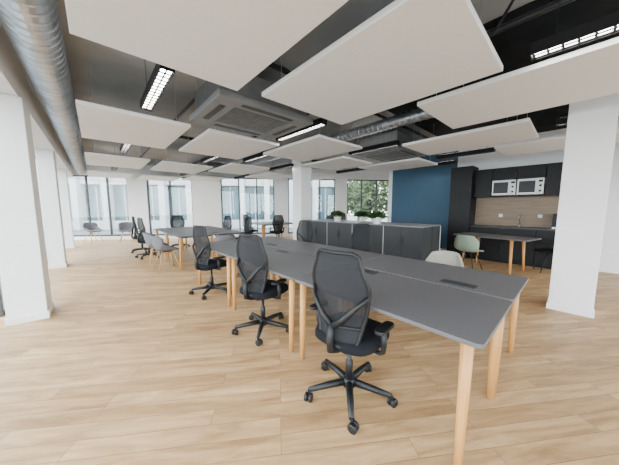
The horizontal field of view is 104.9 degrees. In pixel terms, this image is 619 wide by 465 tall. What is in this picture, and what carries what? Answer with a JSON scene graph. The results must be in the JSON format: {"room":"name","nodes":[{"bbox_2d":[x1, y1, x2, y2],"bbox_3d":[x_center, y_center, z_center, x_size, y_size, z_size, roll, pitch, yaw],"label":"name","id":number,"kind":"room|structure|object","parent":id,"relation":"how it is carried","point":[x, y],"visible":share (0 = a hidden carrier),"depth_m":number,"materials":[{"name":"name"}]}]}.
{"room":"open-plan office","nodes":[
{"label":"open-plan office","id":0,"kind":"room"},
{"bbox_2d":[0,93,53,326],"bbox_3d":[-3.525,-0.240,2.886,0.349,2.615,0.444,-5,8,-42],"label":"pillar","id":1,"kind":"structure","parent":0,"point":[24,274],"depth_m":2.77,"materials":[{"name":"white paint"}]},
{"bbox_2d":[35,148,67,268],"bbox_3d":[-5.856,-0.506,5.415,0.289,2.615,0.444,-5,8,-42],"label":"pillar","id":2,"kind":"structure","parent":0,"point":[45,159],"depth_m":5.27,"materials":[{"name":"white paint"}]},
{"bbox_2d":[57,169,74,248],"bbox_3d":[-8.205,-0.777,7.995,0.269,2.615,0.444,-5,8,-42],"label":"pillar","id":3,"kind":"structure","parent":0,"point":[62,173],"depth_m":7.87,"materials":[{"name":"white paint"}]},
{"bbox_2d":[72,164,388,239],"bbox_3d":[-1.997,-1.363,11.005,16.900,3.150,0.242,-1,6,-8],"label":"wall","id":4,"kind":"structure","parent":0,"point":[206,195],"depth_m":10.56,"materials":[{"name":"white paint"}]},
{"bbox_2d":[0,23,73,177],"bbox_3d":[-4.275,-1.878,3.374,0.500,0.530,17.400,-5,8,-42],"label":"beam","id":5,"kind":"structure","parent":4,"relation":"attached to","point":[14,80],"depth_m":3.32,"materials":[{"name":"white paint"}]},
{"bbox_2d":[73,175,129,236],"bbox_3d":[-8.936,-1.113,10.108,2.400,2.560,0.070,-1,6,-7],"label":"window","id":6,"kind":"structure","parent":4,"relation":"in","point":[84,176],"depth_m":10.09,"materials":[{"name":"metal"}]},
{"bbox_2d":[146,177,192,235],"bbox_3d":[-6.086,-1.152,10.483,1.850,2.560,0.070,-1,6,-7],"label":"window","id":7,"kind":"structure","parent":4,"relation":"in","point":[147,181],"depth_m":10.40,"materials":[{"name":"metal"}]},
{"bbox_2d":[220,178,274,233],"bbox_3d":[-2.804,-1.198,10.915,2.370,2.560,0.070,-1,6,-7],"label":"window","id":8,"kind":"structure","parent":4,"relation":"in","point":[226,178],"depth_m":10.86,"materials":[{"name":"metal"}]},
{"bbox_2d":[288,179,334,233],"bbox_3d":[0.110,-1.238,11.299,2.250,2.560,0.070,-1,6,-7],"label":"window","id":9,"kind":"structure","parent":4,"relation":"in","point":[288,179],"depth_m":11.24,"materials":[{"name":"metal"}]},
{"bbox_2d":[347,179,388,210],"bbox_3d":[2.886,-1.276,11.665,2.250,2.560,0.070,-1,6,-7],"label":"window","id":10,"kind":"structure","parent":4,"relation":"in","point":[347,179],"depth_m":11.57,"materials":[{"name":"metal"}]},
{"bbox_2d":[0,0,533,168],"bbox_3d":[0.707,-2.724,7.928,14.101,0.200,17.796,-5,8,-42],"label":"ceiling","id":11,"kind":"structure","parent":0,"point":[118,78],"depth_m":3.35,"materials":[{"name":"black paint"}]},
{"bbox_2d":[0,0,86,174],"bbox_3d":[-3.611,-1.839,3.433,0.348,0.348,16.193,-5,8,-42],"label":"ventilation duct","id":12,"kind":"object","parent":11,"relation":"hanging from","point":[32,27],"visible":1,"depth_m":2.17,"materials":[{"name":"metal"}]},
{"bbox_2d":[88,166,133,178],"bbox_3d":[-7.205,-2.369,8.585,1.190,0.618,1.700,-5,8,-42],"label":"ceiling panel","id":13,"kind":"object","parent":11,"relation":"hanging from","point":[92,173],"visible":0.86,"depth_m":8.34,"materials":[{"name":"white fabric"}]},
{"bbox_2d":[84,139,149,168],"bbox_3d":[-4.980,-2.111,6.128,1.190,0.618,1.750,-5,8,-42],"label":"ceiling panel","id":14,"kind":"object","parent":11,"relation":"hanging from","point":[98,159],"visible":0.92,"depth_m":5.89,"materials":[{"name":"white fabric"}]},
{"bbox_2d":[75,59,190,148],"bbox_3d":[-2.738,-1.851,3.652,1.190,0.618,1.750,-5,8,-42],"label":"ceiling panel","id":15,"kind":"object","parent":11,"relation":"hanging from","point":[96,121],"visible":1,"depth_m":3.40,"materials":[{"name":"white fabric"}]},
{"bbox_2d":[140,63,174,110],"bbox_3d":[-1.651,-1.762,2.515,0.120,0.558,1.176,-5,8,-42],"label":"pendant lamp","id":16,"kind":"object","parent":11,"relation":"hanging from","point":[161,75],"visible":0.91,"depth_m":2.43,"materials":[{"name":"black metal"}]},
{"bbox_2d":[143,69,171,108],"bbox_3d":[-1.651,-1.510,2.541,0.102,0.008,1.140,-5,8,-42],"label":"diffuser","id":17,"kind":"object","parent":16,"relation":"attached to","point":[161,78],"depth_m":2.44,"materials":[{"name":"white plastic"}]},
{"bbox_2d":[136,168,181,181],"bbox_3d":[-6.093,-2.474,9.580,1.280,0.618,1.700,-5,8,-42],"label":"ceiling panel","id":18,"kind":"object","parent":11,"relation":"hanging from","point":[143,176],"visible":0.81,"depth_m":9.41,"materials":[{"name":"white fabric"}]},
{"bbox_2d":[130,97,194,168],"bbox_3d":[-2.316,-2.085,4.246,0.050,0.048,15.300,-5,8,-42],"label":"conduit pipe","id":19,"kind":"object","parent":11,"relation":"hanging from","point":[192,101],"visible":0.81,"depth_m":4.07,"materials":[{"name":"black metal"}]},
{"bbox_2d":[150,155,212,173],"bbox_3d":[-3.869,-2.216,7.123,1.280,0.618,1.750,-5,8,-42],"label":"ceiling panel","id":20,"kind":"object","parent":11,"relation":"hanging from","point":[168,166],"visible":0.91,"depth_m":6.88,"materials":[{"name":"white fabric"}]},
{"bbox_2d":[181,175,225,180],"bbox_3d":[-4.384,-2.494,9.773,1.200,0.618,1.700,-5,8,-42],"label":"ceiling panel","id":21,"kind":"object","parent":11,"relation":"hanging from","point":[193,177],"visible":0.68,"depth_m":9.49,"materials":[{"name":"white fabric"}]},
{"bbox_2d":[65,0,348,90],"bbox_3d":[-0.568,-1.603,1.292,1.180,0.618,1.760,-5,8,-42],"label":"ceiling panel","id":22,"kind":"object","parent":11,"relation":"hanging from","point":[226,43],"visible":1,"depth_m":1.54,"materials":[{"name":"white fabric"}]},
{"bbox_2d":[196,162,241,177],"bbox_3d":[-3.287,-2.392,8.679,1.320,0.592,1.040,-5,8,-42],"label":"air conditioning unit","id":23,"kind":"object","parent":11,"relation":"hanging from","point":[205,173],"visible":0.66,"depth_m":8.31,"materials":[{"name":"metal"}]},
{"bbox_2d":[179,120,278,159],"bbox_3d":[-1.627,-1.955,4.647,1.280,0.618,1.750,-5,8,-42],"label":"ceiling panel","id":24,"kind":"object","parent":11,"relation":"hanging from","point":[212,142],"visible":0.87,"depth_m":4.44,"materials":[{"name":"white fabric"}]},
{"bbox_2d":[208,151,269,174],"bbox_3d":[-2.226,-2.244,7.389,1.200,0.618,1.750,-5,8,-42],"label":"ceiling panel","id":25,"kind":"object","parent":11,"relation":"hanging from","point":[231,168],"visible":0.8,"depth_m":7.25,"materials":[{"name":"white fabric"}]},
{"bbox_2d":[189,76,312,138],"bbox_3d":[-0.784,-1.801,3.241,1.320,0.592,1.040,-5,8,-42],"label":"air conditioning unit","id":26,"kind":"object","parent":11,"relation":"hanging from","point":[245,110],"visible":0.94,"depth_m":2.99,"materials":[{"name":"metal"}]},
{"bbox_2d":[203,104,224,118],"bbox_3d":[-1.178,-1.472,2.919,0.070,0.005,0.560,-5,8,-42],"label":"outlet","id":27,"kind":"object","parent":26,"relation":"attached to","point":[218,108],"depth_m":2.89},
{"bbox_2d":[214,124,260,135],"bbox_3d":[-1.065,-1.541,3.582,0.720,0.005,0.070,-5,8,-42],"label":"outlet","id":28,"kind":"object","parent":26,"relation":"attached to","point":[218,125],"depth_m":3.56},
{"bbox_2d":[216,107,286,132],"bbox_3d":[-0.782,-1.540,3.267,0.790,0.040,0.625,-5,8,-42],"label":"grille","id":29,"kind":"object","parent":26,"relation":"attached to","point":[237,117],"depth_m":3.26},
{"bbox_2d":[241,105,292,121],"bbox_3d":[-0.503,-1.476,2.961,0.720,0.005,0.070,-5,8,-42],"label":"outlet","id":30,"kind":"object","parent":26,"relation":"attached to","point":[248,107],"depth_m":2.94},
{"bbox_2d":[272,126,295,135],"bbox_3d":[-0.390,-1.546,3.624,0.070,0.005,0.560,-5,8,-42],"label":"outlet","id":31,"kind":"object","parent":26,"relation":"attached to","point":[289,128],"depth_m":3.61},
{"bbox_2d":[243,151,268,161],"bbox_3d":[-1.343,-2.121,5.935,0.120,0.558,1.176,-5,8,-42],"label":"pendant lamp","id":32,"kind":"object","parent":11,"relation":"hanging from","point":[259,155],"visible":0.83,"depth_m":5.93,"materials":[{"name":"black metal"}]},
{"bbox_2d":[245,159,292,179],"bbox_3d":[-1.504,-2.407,8.940,1.200,0.618,1.600,-5,8,-42],"label":"ceiling panel","id":33,"kind":"object","parent":11,"relation":"hanging from","point":[265,175],"visible":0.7,"depth_m":8.75,"materials":[{"name":"white fabric"}]},
{"bbox_2d":[276,118,326,141],"bbox_3d":[-0.176,-1.907,3.903,0.120,0.558,1.176,-5,8,-42],"label":"pendant lamp","id":34,"kind":"object","parent":11,"relation":"hanging from","point":[318,123],"visible":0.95,"depth_m":3.77,"materials":[{"name":"black metal"}]},
{"bbox_2d":[263,134,361,161],"bbox_3d":[0.016,-1.984,4.913,1.200,0.618,1.750,-5,8,-42],"label":"ceiling panel","id":35,"kind":"object","parent":11,"relation":"hanging from","point":[317,146],"visible":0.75,"depth_m":4.75,"materials":[{"name":"white fabric"}]},
{"bbox_2d":[289,173,341,180],"bbox_3d":[0.210,-2.434,9.202,1.200,0.618,1.700,-5,8,-42],"label":"ceiling panel","id":36,"kind":"object","parent":11,"relation":"hanging from","point":[316,176],"visible":0.68,"depth_m":8.88,"materials":[{"name":"white fabric"}]},
{"bbox_2d":[240,108,433,164],"bbox_3d":[0.120,-2.194,5.946,0.218,0.218,7.769,-5,8,-42],"label":"ventilation duct","id":37,"kind":"object","parent":11,"relation":"hanging from","point":[416,115],"visible":0.43,"depth_m":4.53,"materials":[{"name":"metal"}]},
{"bbox_2d":[302,156,372,169],"bbox_3d":[0.738,-2.146,6.464,1.200,0.618,1.500,-5,8,-42],"label":"ceiling panel","id":38,"kind":"object","parent":11,"relation":"hanging from","point":[342,162],"visible":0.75,"depth_m":6.26,"materials":[{"name":"white fabric"}]},
{"bbox_2d":[268,62,428,138],"bbox_3d":[1.196,-2.189,4.370,7.900,0.057,0.060,-5,8,-42],"label":"conduit pipe","id":39,"kind":"object","parent":11,"relation":"hanging from","point":[272,65],"visible":0.19,"depth_m":4.41,"materials":[{"name":"black metal"}]},
{"bbox_2d":[349,140,399,154],"bbox_3d":[1.337,-2.029,5.056,0.120,0.558,1.176,-5,8,-42],"label":"pendant lamp","id":40,"kind":"object","parent":11,"relation":"hanging from","point":[394,143],"visible":0.95,"depth_m":4.95,"materials":[{"name":"black metal"}]},
{"bbox_2d":[262,0,502,124],"bbox_3d":[0.571,-1.700,2.219,1.280,0.618,1.780,-5,8,-42],"label":"ceiling panel","id":41,"kind":"object","parent":11,"relation":"hanging from","point":[408,51],"visible":0.96,"depth_m":1.91,"materials":[{"name":"white fabric"}]},
{"bbox_2d":[192,0,574,163],"bbox_3d":[-0.406,-2.144,4.616,0.060,0.057,13.300,-5,8,-42],"label":"conduit pipe","id":42,"kind":"object","parent":11,"relation":"attached to","point":[553,5],"visible":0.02,"depth_m":2.06,"materials":[{"name":"black metal"}]},
{"bbox_2d":[356,128,425,161],"bbox_3d":[1.907,-2.083,5.540,1.320,0.592,1.040,-5,8,-42],"label":"air conditioning unit","id":43,"kind":"object","parent":11,"relation":"hanging from","point":[396,153],"visible":0.77,"depth_m":5.25,"materials":[{"name":"metal"}]},
{"bbox_2d":[373,151,409,159],"bbox_3d":[1.909,-1.822,5.566,0.790,0.040,0.625,-5,8,-42],"label":"grille","id":44,"kind":"object","parent":43,"relation":"attached to","point":[391,155],"depth_m":5.58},
{"bbox_2d":[359,157,437,171],"bbox_3d":[2.468,-2.172,6.708,1.200,0.618,1.750,-5,8,-42],"label":"ceiling panel","id":45,"kind":"object","parent":11,"relation":"hanging from","point":[417,162],"visible":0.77,"depth_m":6.55,"materials":[{"name":"white fabric"}]},
{"bbox_2d":[436,146,495,159],"bbox_3d":[3.630,-2.083,5.570,0.120,0.558,1.176,-5,8,-42],"label":"pendant lamp","id":46,"kind":"object","parent":11,"relation":"hanging from","point":[490,149],"visible":0.94,"depth_m":5.51,"materials":[{"name":"black metal"}]},
{"bbox_2d":[402,113,538,154],"bbox_3d":[2.786,-1.909,4.202,1.200,0.618,1.780,-5,8,-42],"label":"ceiling panel","id":47,"kind":"object","parent":11,"relation":"hanging from","point":[522,129],"visible":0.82,"depth_m":3.99,"materials":[{"name":"white fabric"}]},
{"bbox_2d":[488,0,514,37],"bbox_3d":[1.293,-1.856,2.463,0.044,0.380,1.318,-5,8,-42],"label":"cable","id":48,"kind":"object","parent":11,"relation":"hanging from","point":[512,1],"visible":0.2,"depth_m":2.04,"materials":[{"name":"black plastic"}]},
{"bbox_2d":[417,37,618,128],"bbox_3d":[2.257,-1.723,2.438,1.200,0.618,1.750,-5,8,-42],"label":"ceiling panel","id":49,"kind":"object","parent":11,"relation":"hanging from","point":[590,72],"visible":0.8,"depth_m":2.33,"materials":[{"name":"white fabric"}]},
{"bbox_2d":[494,117,618,156],"bbox_3d":[4.609,-1.923,4.343,1.200,0.618,1.750,-5,8,-42],"label":"ceiling panel","id":50,"kind":"object","parent":11,"relation":"hanging from","point":[554,143],"visible":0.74,"depth_m":4.51,"materials":[{"name":"white fabric"}]},
{"bbox_2d":[530,0,618,60],"bbox_3d":[2.200,-1.653,1.480,0.120,0.558,1.176,-5,8,-42],"label":"pendant lamp","id":51,"kind":"object","parent":11,"relation":"hanging from","point":[606,25],"visible":1,"depth_m":1.74,"materials":[{"name":"black metal"}]},
{"bbox_2d":[535,25,618,56],"bbox_3d":[2.200,-1.401,1.506,0.102,0.008,1.140,-5,8,-42],"label":"diffuser","id":52,"kind":"object","parent":51,"relation":"attached to","point":[595,28],"depth_m":1.75,"materials":[{"name":"white plastic"}]},
{"bbox_2d":[293,160,310,239],"bbox_3d":[-0.226,-0.967,7.244,0.424,3.148,0.424,-5,8,-42],"label":"pillar","id":53,"kind":"structure","parent":0,"point":[301,174],"depth_m":7.08,"materials":[{"name":"white paint"}]},
{"bbox_2d":[0,237,618,464],"bbox_3d":[0.707,0.568,8.274,14.101,0.120,17.796,-5,8,-42],"label":"floor","id":54,"kind":"structure","parent":0,"point":[127,366],"depth_m":1.87,"materials":[{"name":"brown wood"}]},
{"bbox_2d":[83,222,102,242],"bbox_3d":[-8.660,-0.014,9.503,0.526,0.788,0.512,2,6,18],"label":"armchair","id":55,"kind":"object","parent":54,"relation":"on","point":[91,227],"visible":1,"depth_m":9.54,"materials":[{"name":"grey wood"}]},
{"bbox_2d":[118,222,133,240],"bbox_3d":[-7.439,-0.030,9.662,0.512,0.788,0.526,-4,7,-32],"label":"armchair","id":56,"kind":"object","parent":54,"relation":"on","point":[122,226],"visible":0.88,"depth_m":9.71,"materials":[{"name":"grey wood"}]},
{"bbox_2d":[131,216,155,253],"bbox_3d":[-5.171,0.049,7.367,0.632,1.103,0.652,-4,7,-32],"label":"office chair","id":57,"kind":"object","parent":54,"relation":"on","point":[134,227],"visible":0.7,"depth_m":7.22,"materials":[{"name":"black plastic"}]},
{"bbox_2d":[135,217,160,259],"bbox_3d":[-4.421,0.133,6.565,0.652,1.103,0.632,5,8,38],"label":"office chair","id":58,"kind":"object","parent":54,"relation":"on","point":[141,227],"visible":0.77,"depth_m":6.35,"materials":[{"name":"black fabric"}]},
{"bbox_2d":[143,232,169,266],"bbox_3d":[-3.685,0.381,5.745,0.526,0.788,0.512,-5,7,-37],"label":"armchair","id":59,"kind":"object","parent":54,"relation":"on","point":[146,235],"visible":0.58,"depth_m":5.53,"materials":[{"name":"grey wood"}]},
{"bbox_2d":[149,235,179,272],"bbox_3d":[-3.197,0.432,5.266,0.512,0.788,0.526,6,8,43],"label":"armchair","id":60,"kind":"object","parent":54,"relation":"on","point":[157,242],"visible":0.98,"depth_m":5.07,"materials":[{"name":"grey plastic"}]},
{"bbox_2d":[154,227,195,253],"bbox_3d":[-3.949,0.267,6.993,0.785,0.748,1.400,-5,8,-42],"label":"office desk","id":61,"kind":"object","parent":54,"relation":"on","point":[164,230],"visible":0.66,"depth_m":6.83,"materials":[{"name":"grey laminate"}]},
{"bbox_2d":[170,215,189,246],"bbox_3d":[-4.476,-0.034,8.154,0.652,1.103,0.632,-5,7,-37],"label":"office chair","id":62,"kind":"object","parent":54,"relation":"on","point":[176,220],"visible":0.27,"depth_m":8.28,"materials":[{"name":"grey fabric"}]},
{"bbox_2d":[165,230,214,269],"bbox_3d":[-3.006,0.377,5.951,0.785,0.748,1.400,-5,8,-42],"label":"office desk","id":63,"kind":"object","parent":54,"relation":"on","point":[189,233],"visible":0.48,"depth_m":5.62,"materials":[{"name":"grey laminate"}]},
{"bbox_2d":[189,225,227,299],"bbox_3d":[-1.563,0.421,3.825,0.652,1.103,0.632,5,8,38],"label":"office chair","id":64,"kind":"object","parent":54,"relation":"on","point":[203,262],"visible":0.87,"depth_m":3.62,"materials":[{"name":"black plastic"}]},
{"bbox_2d":[214,234,235,270],"bbox_3d":[-1.937,0.421,5.364,0.512,0.788,0.526,-6,8,-44],"label":"armchair","id":65,"kind":"object","parent":54,"relation":"on","point":[222,237],"visible":0.21,"depth_m":5.12,"materials":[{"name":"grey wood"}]},
{"bbox_2d":[206,228,245,256],"bbox_3d":[-2.404,0.320,6.490,0.785,0.748,1.400,-5,8,-42],"label":"office desk","id":66,"kind":"object","parent":54,"relation":"on","point":[223,231],"visible":0.56,"depth_m":6.26,"materials":[{"name":"grey laminate"}]},
{"bbox_2d":[198,239,275,306],"bbox_3d":[-1.272,0.583,3.984,0.785,0.748,1.400,-5,8,-42],"label":"office desk","id":67,"kind":"object","parent":54,"relation":"on","point":[226,247],"visible":0.44,"depth_m":3.66,"materials":[{"name":"grey laminate"}]},
{"bbox_2d":[236,217,252,239],"bbox_3d":[-1.929,0.099,6.890,0.632,1.103,0.652,-5,8,-40],"label":"office chair","id":68,"kind":"object","parent":54,"relation":"on","point":[248,221],"visible":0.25,"depth_m":7.04,"materials":[{"name":"black fabric"}]},
{"bbox_2d":[231,233,288,345],"bbox_3d":[-0.510,0.544,2.654,0.652,1.103,0.632,4,7,35],"label":"office chair","id":69,"kind":"object","parent":54,"relation":"on","point":[252,258],"visible":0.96,"depth_m":2.45,"materials":[{"name":"black plastic"}]},
{"bbox_2d":[228,249,314,351],"bbox_3d":[-0.328,0.693,2.942,0.785,0.748,1.400,-5,8,-42],"label":"office desk","id":70,"kind":"object","parent":54,"relation":"on","point":[290,265],"visible":0.73,"depth_m":2.59,"materials":[{"name":"grey laminate"}]},
{"bbox_2d":[269,215,283,236],"bbox_3d":[-1.235,-0.107,8.851,0.652,1.103,0.632,-4,7,-32],"label":"office chair","id":71,"kind":"object","parent":54,"relation":"on","point":[278,220],"visible":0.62,"depth_m":8.64,"materials":[{"name":"black fabric"}]},
{"bbox_2d":[261,236,311,248],"bbox_3d":[-0.670,0.527,4.523,0.785,0.748,1.400,-5,8,-42],"label":"office desk","id":72,"kind":"object","parent":54,"relation":"on","point":[271,241],"visible":0.36,"depth_m":4.29,"materials":[{"name":"grey laminate"}]},
{"bbox_2d":[296,220,312,241],"bbox_3d":[-0.219,0.308,4.898,0.652,1.103,0.632,6,8,43],"label":"office chair","id":73,"kind":"object","parent":54,"relation":"on","point":[304,232],"visible":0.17,"depth_m":5.04,"materials":[{"name":"black fabric"}]},
{"bbox_2d":[310,220,333,244],"bbox_3d":[0.347,0.144,6.952,0.452,1.000,0.849,-5,8,-42],"label":"base cabinet","id":74,"kind":"object","parent":54,"relation":"on","point":[319,227],"visible":0.48,"depth_m":6.70,"materials":[{"name":"grey wood"}]},
{"bbox_2d":[279,243,384,294],"bbox_3d":[0.274,0.636,3.481,0.785,0.748,1.400,-5,8,-42],"label":"office desk","id":75,"kind":"object","parent":54,"relation":"on","point":[307,249],"visible":0.3,"depth_m":3.49,"materials":[{"name":"grey laminate"}]},
{"bbox_2d":[327,221,355,248],"bbox_3d":[0.915,0.210,6.324,0.452,1.000,0.849,-5,8,-42],"label":"base cabinet","id":76,"kind":"object","parent":54,"relation":"on","point":[338,233],"visible":0.54,"depth_m":6.14,"materials":[{"name":"grey wood"}]},
{"bbox_2d":[329,210,346,221],"bbox_3d":[0.747,-0.453,6.326,0.547,0.318,0.602,-1,6,-9],"label":"potted plant","id":77,"kind":"object","parent":76,"relation":"on","point":[337,215],"visible":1,"depth_m":6.25,"materials":[{"name":"green plant"}]},
{"bbox_2d":[304,247,397,434],"bbox_3d":[0.304,0.641,1.734,0.652,1.103,0.632,5,8,42],"label":"office chair","id":78,"kind":"object","parent":54,"relation":"on","point":[342,294],"visible":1,"depth_m":1.54,"materials":[{"name":"black plastic"}]},
{"bbox_2d":[351,223,371,251],"bbox_3d":[0.713,0.416,3.867,0.632,1.103,0.652,-4,7,-34],"label":"office chair","id":79,"kind":"object","parent":54,"relation":"on","point":[361,236],"visible":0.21,"depth_m":3.98,"materials":[{"name":"black fabric"}]},
{"bbox_2d":[352,222,390,253],"bbox_3d":[1.484,0.276,5.696,0.452,1.000,0.849,-5,8,-42],"label":"base cabinet","id":80,"kind":"object","parent":54,"relation":"on","point":[376,229],"visible":0.34,"depth_m":5.34,"materials":[{"name":"black metal"}]},
{"bbox_2d":[366,211,388,223],"bbox_3d":[1.541,-0.359,5.440,0.602,0.318,0.547,-5,8,-42],"label":"potted plant","id":81,"kind":"object","parent":80,"relation":"on","point":[377,216],"visible":1,"depth_m":5.36,"materials":[{"name":"green plant"}]},
{"bbox_2d":[295,268,511,464],"bbox_3d":[0.615,0.802,1.899,0.785,0.748,1.400,-5,8,-42],"label":"office desk","id":82,"kind":"object","parent":54,"relation":"on","point":[471,319],"visible":0.71,"depth_m":1.49,"materials":[{"name":"grey laminate"}]},
{"bbox_2d":[382,224,431,260],"bbox_3d":[2.053,0.342,5.067,0.452,1.000,0.849,-5,8,-42],"label":"base cabinet","id":83,"kind":"object","parent":54,"relation":"on","point":[400,240],"visible":0.72,"depth_m":4.84,"materials":[{"name":"black metal"}]},
{"bbox_2d":[396,223,440,251],"bbox_3d":[2.406,0.309,5.379,0.452,1.000,0.849,-5,8,-42],"label":"base cabinet","id":84,"kind":"object","parent":54,"relation":"on","point":[436,229],"visible":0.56,"depth_m":5.07,"materials":[{"name":"grey wood"}]},
{"bbox_2d":[425,250,463,266],"bbox_3d":[1.612,0.657,2.986,0.512,0.815,0.500,-4,7,-34],"label":"shell chair","id":85,"kind":"object","parent":54,"relation":"on","point":[441,256],"visible":0.18,"depth_m":3.10,"materials":[{"name":"white plastic"}]},
{"bbox_2d":[362,255,527,393],"bbox_3d":[1.217,0.746,2.438,0.785,0.748,1.400,-5,8,-42],"label":"office desk","id":86,"kind":"object","parent":54,"relation":"on","point":[494,284],"visible":0.66,"depth_m":2.19,"materials":[{"name":"grey laminate"}]},
{"bbox_2d":[446,166,478,257],"bbox_3d":[4.296,-0.564,6.705,0.572,2.460,0.510,-5,8,-42],"label":"tall cabinet","id":87,"kind":"object","parent":54,"relation":"on","point":[462,202],"visible":0.74,"depth_m":6.49,"materials":[{"name":"black wood"}]},
{"bbox_2d":[454,234,483,269],"bbox_3d":[3.437,0.433,5.164,0.512,0.805,0.500,-4,7,-32],"label":"shell chair","id":88,"kind":"object","parent":54,"relation":"on","point":[464,243],"visible":0.98,"depth_m":5.00,"materials":[{"name":"green plastic"}]},
{"bbox_2d":[468,227,500,261],"bbox_3d":[4.699,0.278,6.344,0.572,0.860,0.645,-5,8,-42],"label":"base cabinet","id":89,"kind":"object","parent":54,"relation":"on","point":[490,246],"visible":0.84,"depth_m":6.09,"materials":[{"name":"black wood"}]},
{"bbox_2d":[453,232,540,274],"bbox_3d":[4.122,0.442,5.361,0.720,0.744,1.400,-3,7,-30],"label":"dining table","id":90,"kind":"object","parent":54,"relation":"on","point":[512,239],"visible":0.8,"depth_m":5.10,"materials":[{"name":"grey laminate"}]},
{"bbox_2d":[498,228,536,266],"bbox_3d":[5.134,0.329,5.863,0.572,0.860,0.645,-5,8,-42],"label":"base cabinet","id":91,"kind":"object","parent":54,"relation":"on","point":[503,256],"visible":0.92,"depth_m":5.66,"materials":[{"name":"black wood"}]},
{"bbox_2d":[533,248,553,272],"bbox_3d":[5.142,0.447,5.029,0.512,0.805,0.500,3,7,28],"label":"shell chair","id":92,"kind":"object","parent":54,"relation":"on","point":[548,250],"visible":0.31,"depth_m":5.12,"materials":[{"name":"black fabric"}]},
{"bbox_2d":[533,230,555,268],"bbox_3d":[5.569,0.379,5.383,0.572,0.860,0.645,-5,8,-42],"label":"base cabinet","id":93,"kind":"object","parent":54,"relation":"on","point":[547,240],"visible":0.39,"depth_m":5.33,"materials":[{"name":"black metal"}]},
{"bbox_2d":[469,224,555,230],"bbox_3d":[5.131,-0.116,5.807,0.590,0.034,1.975,-5,8,-42],"label":"countertop","id":94,"kind":"structure","parent":93,"relation":"on","point":[475,225],"depth_m":5.70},
{"bbox_2d":[387,171,392,221],"bbox_3d":[4.589,-1.272,10.144,4.500,3.150,0.150,-5,8,-42],"label":"wall","id":95,"kind":"structure","parent":0,"point":[390,172],"depth_m":8.62,"materials":[{"name":"white paint"}]},
{"bbox_2d":[391,119,618,268],"bbox_3d":[5.583,-0.817,5.814,0.150,3.150,7.650,-5,8,-42],"label":"wall","id":96,"kind":"structure","parent":0,"point":[420,195],"depth_m":7.23,"materials":[{"name":"paint"}]},
{"bbox_2d":[474,169,492,197],"bbox_3d":[4.684,-1.303,6.374,0.332,0.720,0.355,-5,8,-42],"label":"upper cabinet","id":97,"kind":"object","parent":96,"relation":"attached to","point":[483,181],"visible":0.91,"depth_m":6.26,"materials":[{"name":"black metal"}]},
{"bbox_2d":[387,0,618,135],"bbox_3d":[4.282,-2.121,3.215,5.040,0.011,5.550,-5,8,-42],"label":"ceiling","id":98,"kind":"structure","parent":96,"relation":"attached to","point":[512,46],"depth_m":2.56,"materials":[{"name":"black paint"}]},
{"bbox_2d":[475,196,558,227],"bbox_3d":[5.349,-0.524,5.961,0.033,0.743,1.975,-5,8,-42],"label":"backsplash panel","id":99,"kind":"object","parent":96,"relation":"attached to","point":[488,209],"visible":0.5,"depth_m":6.03,"materials":[{"name":"brown wood"}]},
{"bbox_2d":[490,194,544,196],"bbox_3d":[5.123,-0.903,5.890,0.380,0.025,0.990,-5,8,-42],"label":"shelf","id":100,"kind":"object","parent":96,"relation":"attached to","point":[541,194],"visible":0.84,"depth_m":5.86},
{"bbox_2d":[491,179,517,195],"bbox_3d":[4.959,-1.126,6.049,0.342,0.385,0.470,-5,8,-42],"label":"microwave","id":101,"kind":"object","parent":100,"relation":"on","point":[500,187],"visible":0.84,"depth_m":5.93,"materials":[{"name":"metal"}]},
{"bbox_2d":[516,177,545,194],"bbox_3d":[5.287,-1.088,5.687,0.342,0.385,0.470,-5,8,-42],"label":"microwave","id":102,"kind":"object","parent":100,"relation":"on","point":[530,186],"visible":0.86,"depth_m":5.57,"materials":[{"name":"metal"}]},
{"bbox_2d":[492,164,547,180],"bbox_3d":[5.141,-1.461,5.847,0.332,0.297,0.990,-5,8,-42],"label":"upper cabinet","id":103,"kind":"object","parent":96,"relation":"attached to","point":[538,170],"visible":0.97,"depth_m":5.71,"materials":[{"name":"black wood"}]},
{"bbox_2d":[545,162,562,195],"bbox_3d":[5.676,-1.188,5.278,0.332,0.720,0.590,-5,8,-42],"label":"upper cabinet","id":104,"kind":"object","parent":96,"relation":"attached to","point":[554,170],"visible":0.4,"depth_m":5.31,"materials":[{"name":"black wood"}]},
{"bbox_2d":[546,93,618,318],"bbox_3d":[3.541,-0.523,3.083,0.424,3.136,0.424,-5,8,-42],"label":"pillar","id":105,"kind":"structure","parent":0,"point":[592,124],"depth_m":2.96,"materials":[{"name":"white paint"}]},
{"label":"outside","id":106,"kind":"structure","parent":0,"visible":0},
{"bbox_2d":[0,215,386,302],"bbox_3d":[-4.833,0.834,9.242,85.000,0.150,80.000,-5,8,-42],"label":"ground","id":107,"kind":"structure","parent":106,"point":[349,217],"depth_m":17.14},
{"bbox_2d":[35,160,333,230],"bbox_3d":[-11.460,-4.123,18.610,28.440,7.750,0.950,-1,6,-8],"label":"office building","id":108,"kind":"structure","parent":107,"relation":"on","point":[159,193],"depth_m":19.00,"materials":[{"name":"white glass"}]},
{"bbox_2d":[347,181,378,220],"bbox_3d":[5.324,-3.597,25.419,4.251,5.291,4.311,-1,6,-9],"label":"street tree","id":109,"kind":"object","parent":107,"relation":"on","point":[350,206],"visible":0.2,"depth_m":24.76,"materials":[{"name":"green plant"}]},
{"bbox_2d":[349,181,388,219],"bbox_3d":[5.261,-2.910,18.883,4.311,5.291,4.251,-5,8,-42],"label":"street tree","id":110,"kind":"object","parent":107,"relation":"on","point":[382,201],"visible":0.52,"depth_m":18.07,"materials":[{"name":"green plant"}]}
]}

